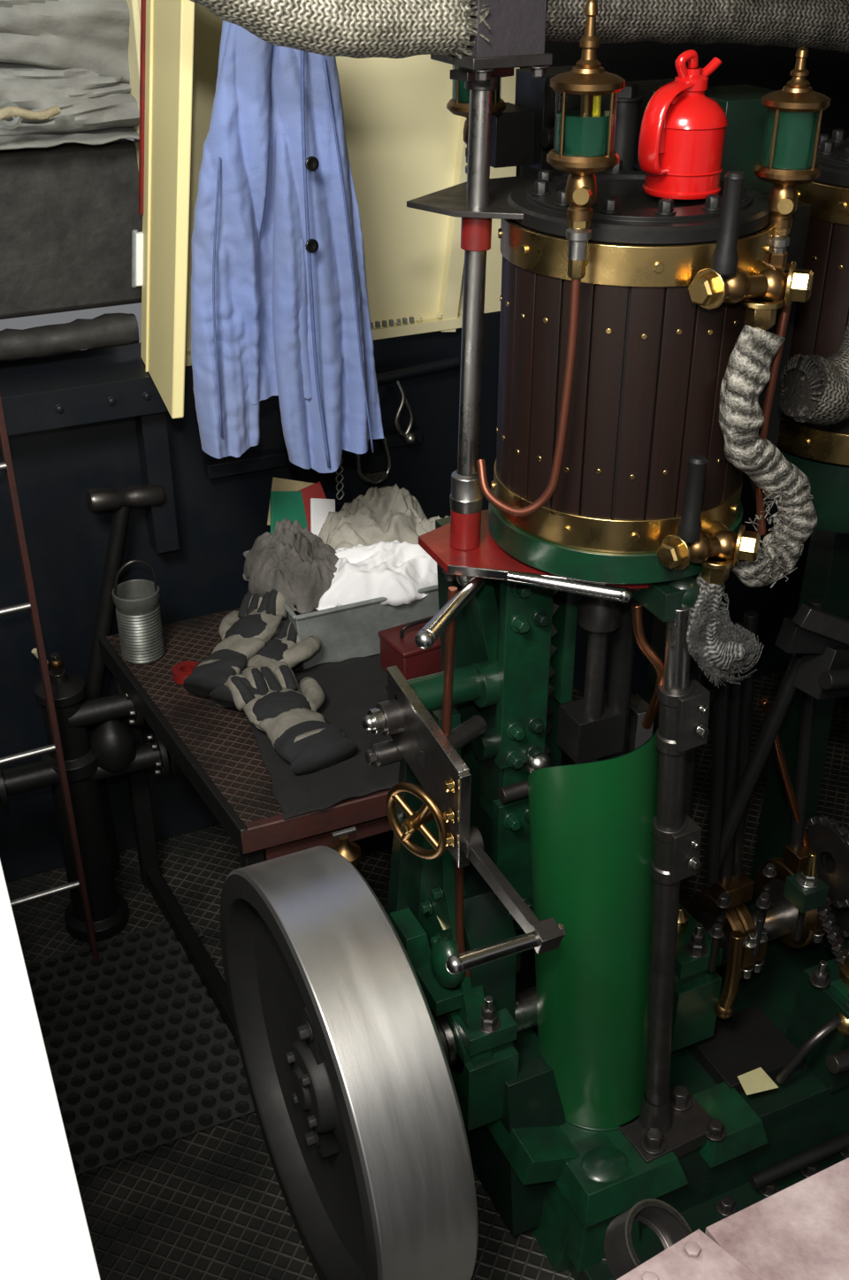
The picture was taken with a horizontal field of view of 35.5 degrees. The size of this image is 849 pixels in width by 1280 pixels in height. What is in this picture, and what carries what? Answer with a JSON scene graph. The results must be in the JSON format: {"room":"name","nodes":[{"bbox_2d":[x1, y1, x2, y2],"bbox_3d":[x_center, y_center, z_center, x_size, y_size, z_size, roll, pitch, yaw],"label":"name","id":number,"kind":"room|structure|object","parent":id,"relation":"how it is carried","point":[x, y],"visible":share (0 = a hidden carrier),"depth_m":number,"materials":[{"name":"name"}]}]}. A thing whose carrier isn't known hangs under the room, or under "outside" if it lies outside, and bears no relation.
{"room":"ship engine room","nodes":[
{"label":"ship engine room","id":0,"kind":"room"},
{"bbox_2d":[191,20,383,473],"bbox_3d":[-0.249,-0.760,2.232,0.348,0.987,0.195,-9,31,-15],"label":"jacket","id":1,"kind":"object","parent":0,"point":[279,305],"visible":0.91,"depth_m":2.24,"materials":[{"name":"blue fabric"}]},
{"bbox_2d":[0,0,848,881],"bbox_3d":[-0.273,-0.624,2.881,3.000,2.300,0.120,-13,32,-21],"label":"wall","id":2,"kind":"structure","parent":0,"point":[220,519],"depth_m":2.93,"materials":[{"name":"black metal"}]},
{"bbox_2d":[0,313,139,361],"bbox_3d":[-1.062,-0.517,2.507,1.051,0.082,0.071,-13,32,-21],"label":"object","id":3,"kind":"object","parent":2,"relation":"on","point":[107,330],"visible":1,"depth_m":2.63,"materials":[{"name":"grey fabric"}]},
{"bbox_2d":[0,138,142,319],"bbox_3d":[-1.094,-0.739,2.499,1.140,0.318,0.162,-13,32,-21],"label":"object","id":4,"kind":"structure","parent":2,"relation":"attached to","point":[69,211],"depth_m":2.59,"materials":[{"name":"grey fabric"}]},
{"bbox_2d":[0,0,139,150],"bbox_3d":[-1.026,-1.143,2.316,1.042,0.540,0.399,-13,32,-21],"label":"folded cloth","id":5,"kind":"object","parent":4,"relation":"on","point":[65,72],"visible":0.88,"depth_m":2.44,"materials":[{"name":"fabric"}]},
{"bbox_2d":[131,0,195,418],"bbox_3d":[-0.448,-0.943,2.292,0.149,1.030,0.384,-10,31,-16],"label":"door","id":6,"kind":"structure","parent":2,"relation":"in","point":[160,251],"depth_m":2.32,"materials":[{"name":"beige paint"}]},
{"bbox_2d":[0,355,459,553],"bbox_3d":[-0.746,-0.317,2.646,1.841,0.402,0.116,-13,32,-21],"label":"metal frame","id":7,"kind":"structure","parent":2,"relation":"attached to","point":[41,402],"depth_m":2.61,"materials":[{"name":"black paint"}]},
{"bbox_2d":[137,0,519,366],"bbox_3d":[-0.154,-1.059,2.608,0.780,0.974,0.041,-13,32,-21],"label":"cabinet","id":8,"kind":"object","parent":2,"relation":"attached to","point":[404,143],"depth_m":2.74,"materials":[{"name":"beige metal"}]},
{"bbox_2d":[335,450,344,499],"bbox_3d":[-0.188,-0.384,2.925,0.020,0.163,0.004,-13,32,-21],"label":"hanging chain","id":9,"kind":"object","parent":2,"relation":"hanging from","point":[341,466],"visible":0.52,"depth_m":2.94,"materials":[{"name":"metal"}]},
{"bbox_2d":[355,436,391,484],"bbox_3d":[-0.113,-0.409,2.944,0.088,0.136,0.023,-13,32,-21],"label":"shackle","id":10,"kind":"object","parent":2,"relation":"hanging from","point":[377,477],"visible":0.85,"depth_m":2.96,"materials":[{"name":"metal"}]},
{"bbox_2d":[393,380,417,445],"bbox_3d":[-0.043,-0.502,2.939,0.055,0.153,0.032,-4,30,-7],"label":"hook","id":11,"kind":"object","parent":2,"relation":"hanging from","point":[410,438],"visible":1,"depth_m":2.94,"materials":[{"name":"metal"}]},
{"bbox_2d":[6,670,848,1279],"bbox_3d":[0.302,1.014,2.403,3.000,0.060,2.900,-13,32,-21],"label":"floor","id":12,"kind":"structure","parent":0,"point":[211,1205],"depth_m":2.42,"materials":[{"name":"black metal"}]},
{"bbox_2d":[0,859,100,1279],"bbox_3d":[-0.471,0.850,1.319,0.336,1.300,1.500,-12,32,-20],"label":"rim","id":13,"kind":"object","parent":12,"relation":"on","point":[44,1232],"visible":1,"depth_m":0.89,"materials":[{"name":"white paint"}]},
{"bbox_2d":[0,648,177,942],"bbox_3d":[-0.878,0.329,2.799,0.840,0.732,0.220,-13,32,-21],"label":"pump","id":14,"kind":"object","parent":12,"relation":"on","point":[111,751],"visible":0.84,"depth_m":2.76,"materials":[{"name":"black metal"}]},
{"bbox_2d":[83,483,165,872],"bbox_3d":[-0.650,0.102,2.931,0.242,0.953,0.053,-15,33,-25],"label":"handle","id":15,"kind":"object","parent":12,"relation":"on","point":[97,500],"visible":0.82,"depth_m":2.78,"materials":[{"name":"black metal"}]},
{"bbox_2d":[25,917,255,1178],"bbox_3d":[-0.667,0.820,2.665,0.594,0.013,0.585,-13,32,-21],"label":"floor mat","id":16,"kind":"object","parent":12,"relation":"on","point":[141,1056],"visible":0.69,"depth_m":2.66,"materials":[{"name":"rubber"}]},
{"bbox_2d":[0,393,99,962],"bbox_3d":[-0.882,0.161,2.521,0.358,1.300,0.061,-13,32,-21],"label":"ladder","id":17,"kind":"object","parent":16,"relation":"on","point":[6,465],"visible":1,"depth_m":2.58,"materials":[{"name":"metal"}]},
{"bbox_2d":[145,867,238,1048],"bbox_3d":[-0.322,0.832,2.599,0.030,0.050,1.300,-15,33,-25],"label":"table leg","id":18,"kind":"object","parent":12,"relation":"on","point":[210,977],"visible":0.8,"depth_m":2.87,"materials":[{"name":"black metal"}]},
{"bbox_2d":[329,826,361,873],"bbox_3d":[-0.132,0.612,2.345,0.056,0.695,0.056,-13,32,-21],"label":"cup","id":19,"kind":"object","parent":12,"relation":"on","point":[351,851],"visible":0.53,"depth_m":2.18,"materials":[{"name":"brown metal"}]},
{"bbox_2d":[98,608,601,889],"bbox_3d":[-0.158,0.365,2.816,0.818,0.653,0.775,-13,32,-21],"label":"bench","id":20,"kind":"object","parent":12,"relation":"on","point":[216,747],"visible":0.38,"depth_m":2.47,"materials":[{"name":"black metal"}]},
{"bbox_2d":[112,559,164,664],"bbox_3d":[-0.581,-0.067,2.686,0.094,0.225,0.094,-13,32,-21],"label":"tin can","id":21,"kind":"object","parent":20,"relation":"on","point":[137,605],"visible":1,"depth_m":2.68,"materials":[{"name":"metal"}]},
{"bbox_2d":[171,660,199,684],"bbox_3d":[-0.475,0.066,2.660,0.060,0.020,0.060,-13,32,-21],"label":"tape roll","id":22,"kind":"object","parent":20,"relation":"on","point":[181,670],"visible":0.65,"depth_m":2.65,"materials":[{"name":"plastic"}]},
{"bbox_2d":[183,589,317,697],"bbox_3d":[-0.353,-0.021,2.653,0.172,0.154,0.342,17,34,27],"label":"glove","id":23,"kind":"object","parent":20,"relation":"on","point":[244,632],"visible":0.81,"depth_m":2.59,"materials":[{"name":"grey fabric"}]},
{"bbox_2d":[209,619,321,708],"bbox_3d":[-0.290,0.032,2.621,0.152,0.104,0.313,10,31,17],"label":"glove","id":24,"kind":"object","parent":20,"relation":"on","point":[286,647],"visible":0.58,"depth_m":2.58,"materials":[{"name":"grey fabric"}]},
{"bbox_2d":[245,653,399,820],"bbox_3d":[-0.043,0.133,2.545,0.641,0.012,0.457,-13,32,-21],"label":"sheet","id":25,"kind":"object","parent":20,"relation":"on","point":[354,686],"visible":0.27,"depth_m":2.43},
{"bbox_2d":[215,664,357,774],"bbox_3d":[-0.265,0.140,2.489,0.188,0.126,0.354,-13,32,-21],"label":"glove","id":26,"kind":"object","parent":25,"relation":"on","point":[287,710],"visible":0.91,"depth_m":2.43,"materials":[{"name":"grey fabric"}]},
{"bbox_2d":[378,615,442,680],"bbox_3d":[-0.005,0.012,2.653,0.145,0.117,0.105,-17,34,-26],"label":"tin","id":27,"kind":"object","parent":25,"relation":"on","point":[398,647],"visible":0.63,"depth_m":2.61,"materials":[{"name":"red metal"}]},
{"bbox_2d":[243,550,439,669],"bbox_3d":[-0.129,-0.102,2.826,0.428,0.140,0.324,-13,32,-21],"label":"tray","id":28,"kind":"object","parent":20,"relation":"on","point":[348,631],"visible":0.33,"depth_m":2.68,"materials":[{"name":"metal"}]},
{"bbox_2d":[318,483,427,551],"bbox_3d":[-0.104,-0.230,2.823,0.316,0.204,0.217,-13,32,-21],"label":"rag","id":29,"kind":"object","parent":28,"relation":"on","point":[387,514],"visible":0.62,"depth_m":2.76,"materials":[{"name":"beige fabric"}]},
{"bbox_2d":[267,477,335,536],"bbox_3d":[-0.260,-0.257,2.786,0.158,0.165,0.108,-13,32,-21],"label":"paper packet","id":30,"kind":"object","parent":29,"relation":"on","point":[306,502],"visible":0.59,"depth_m":2.78,"materials":[{"name":"multicoloured paper"}]},
{"bbox_2d":[316,539,437,610],"bbox_3d":[-0.079,-0.150,2.718,0.352,0.117,0.176,-8,31,-13],"label":"rag","id":31,"kind":"object","parent":28,"relation":"on","point":[395,571],"visible":0.74,"depth_m":2.67,"materials":[{"name":"fabric"}]},
{"bbox_2d":[242,517,338,613],"bbox_3d":[-0.264,-0.169,2.704,0.206,0.150,0.239,-13,32,-21],"label":"rag","id":32,"kind":"object","parent":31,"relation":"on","point":[293,561],"visible":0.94,"depth_m":2.66,"materials":[{"name":"fabric"}]},
{"bbox_2d":[415,515,448,536],"bbox_3d":[0.028,-0.203,2.839,0.171,0.144,0.159,19,35,30],"label":"rag","id":33,"kind":"object","parent":28,"relation":"on","point":[426,525],"visible":0.2,"depth_m":2.79,"materials":[{"name":"beige fabric"}]},
{"bbox_2d":[385,65,848,1279],"bbox_3d":[0.528,0.061,2.127,1.390,1.873,0.640,-13,32,-21],"label":"engine","id":34,"kind":"object","parent":12,"relation":"on","point":[694,1060],"visible":0.81,"depth_m":1.94,"materials":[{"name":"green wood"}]},
{"bbox_2d":[189,0,490,60],"bbox_3d":[-0.146,-0.694,1.367,0.433,0.209,0.106,-13,32,-21],"label":"pipe","id":35,"kind":"object","parent":34,"relation":"attached to","point":[350,28],"visible":0.99,"depth_m":1.40,"materials":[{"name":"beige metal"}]},
{"bbox_2d":[430,0,552,81],"bbox_3d":[0.077,-0.696,1.488,0.100,0.113,0.117,-13,32,-21],"label":"support bracket","id":36,"kind":"object","parent":35,"relation":"attached to","point":[517,34],"visible":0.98,"depth_m":1.46,"materials":[{"name":"metal"}]},
{"bbox_2d":[219,845,478,1279],"bbox_3d":[-0.143,0.695,2.107,0.153,0.716,0.716,-13,32,-21],"label":"flywheel","id":37,"kind":"object","parent":34,"relation":"attached to","point":[349,1079],"visible":1,"depth_m":1.87,"materials":[{"name":"metal"}]},
{"bbox_2d":[361,665,566,974],"bbox_3d":[0.048,0.221,1.741,0.175,0.185,0.457,-8,31,-14],"label":"lever","id":38,"kind":"object","parent":34,"relation":"attached to","point":[432,755],"visible":1,"depth_m":1.77,"materials":[{"name":"metal"}]},
{"bbox_2d":[385,781,449,859],"bbox_3d":[-0.006,0.245,1.806,0.063,0.115,0.108,-13,32,-21],"label":"handwheel","id":39,"kind":"object","parent":38,"relation":"attached to","point":[430,810],"visible":1,"depth_m":1.79,"materials":[{"name":"brown metal"}]},
{"bbox_2d":[446,64,505,173],"bbox_3d":[0.068,-0.716,1.737,0.078,0.287,0.078,-13,32,-21],"label":"oil lubricator","id":40,"kind":"object","parent":34,"relation":"attached to","point":[459,104],"visible":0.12,"depth_m":1.72,"materials":[{"name":"gold glass"}]},
{"bbox_2d":[476,0,625,516],"bbox_3d":[0.134,-0.405,1.493,0.150,0.576,0.078,4,30,6],"label":"oil lubricator","id":41,"kind":"object","parent":34,"relation":"attached to","point":[586,95],"visible":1,"depth_m":1.40,"materials":[{"name":"gold glass"}]},
{"bbox_2d":[637,49,728,199],"bbox_3d":[0.295,-0.599,1.538,0.116,0.156,0.092,-13,32,-21],"label":"can","id":42,"kind":"object","parent":34,"relation":"on","point":[682,137],"visible":1,"depth_m":1.51,"materials":[{"name":"red metal"}]},
{"bbox_2d":[545,0,848,53],"bbox_3d":[0.551,-0.792,1.657,0.932,0.169,0.120,-13,32,-21],"label":"pipe","id":43,"kind":"object","parent":34,"relation":"attached to","point":[823,25],"visible":0.94,"depth_m":1.57,"materials":[{"name":"fabric"}]},
{"bbox_2d":[656,454,760,584],"bbox_3d":[0.349,-0.156,1.656,0.143,0.179,0.096,-13,32,-21],"label":"valve","id":44,"kind":"object","parent":34,"relation":"attached to","point":[720,551],"visible":0.96,"depth_m":1.64,"materials":[{"name":"brown metal"}]},
{"bbox_2d":[686,572,764,688],"bbox_3d":[0.388,-0.016,1.748,0.127,0.173,0.065,-13,32,-21],"label":"drain pipe","id":45,"kind":"object","parent":34,"relation":"attached to","point":[714,641],"visible":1,"depth_m":1.72,"materials":[{"name":"grey fabric"}]},
{"bbox_2d":[688,170,813,330],"bbox_3d":[0.364,-0.442,1.499,0.159,0.179,0.096,-13,32,-21],"label":"valve","id":46,"kind":"object","parent":34,"relation":"attached to","point":[762,292],"visible":0.97,"depth_m":1.48,"materials":[{"name":"brown metal"}]},
{"bbox_2d":[719,324,817,587],"bbox_3d":[0.426,-0.223,1.641,0.159,0.355,0.058,-13,32,-21],"label":"drain pipe","id":47,"kind":"object","parent":34,"relation":"attached to","point":[741,417],"visible":0.95,"depth_m":1.61,"materials":[{"name":"grey fabric"}]},
{"bbox_2d":[753,45,831,270],"bbox_3d":[0.421,-0.547,1.540,0.076,0.261,0.076,-13,32,-21],"label":"oil lubricator","id":48,"kind":"object","parent":34,"relation":"attached to","point":[794,112],"visible":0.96,"depth_m":1.51,"materials":[{"name":"gold glass"}]},
{"bbox_2d":[779,321,848,425],"bbox_3d":[0.573,-0.488,1.644,0.249,0.433,0.087,-17,34,-27],"label":"pipe","id":49,"kind":"object","parent":34,"relation":"attached to","point":[815,388],"visible":1,"depth_m":1.67,"materials":[{"name":"grey fabric"}]},
{"bbox_2d":[604,1157,848,1279],"bbox_3d":[0.564,0.880,1.364,0.972,1.212,0.175,-13,32,-21],"label":"beam","id":50,"kind":"structure","parent":12,"relation":"on","point":[800,1231],"depth_m":0.95,"materials":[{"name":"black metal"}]},
{"bbox_2d":[839,615,848,705],"bbox_3d":[1.689,-0.331,2.373,0.060,2.300,2.900,-13,32,-21],"label":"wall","id":51,"kind":"structure","parent":0,"point":[846,700],"depth_m":3.79,"materials":[{"name":"black metal"}]}
]}

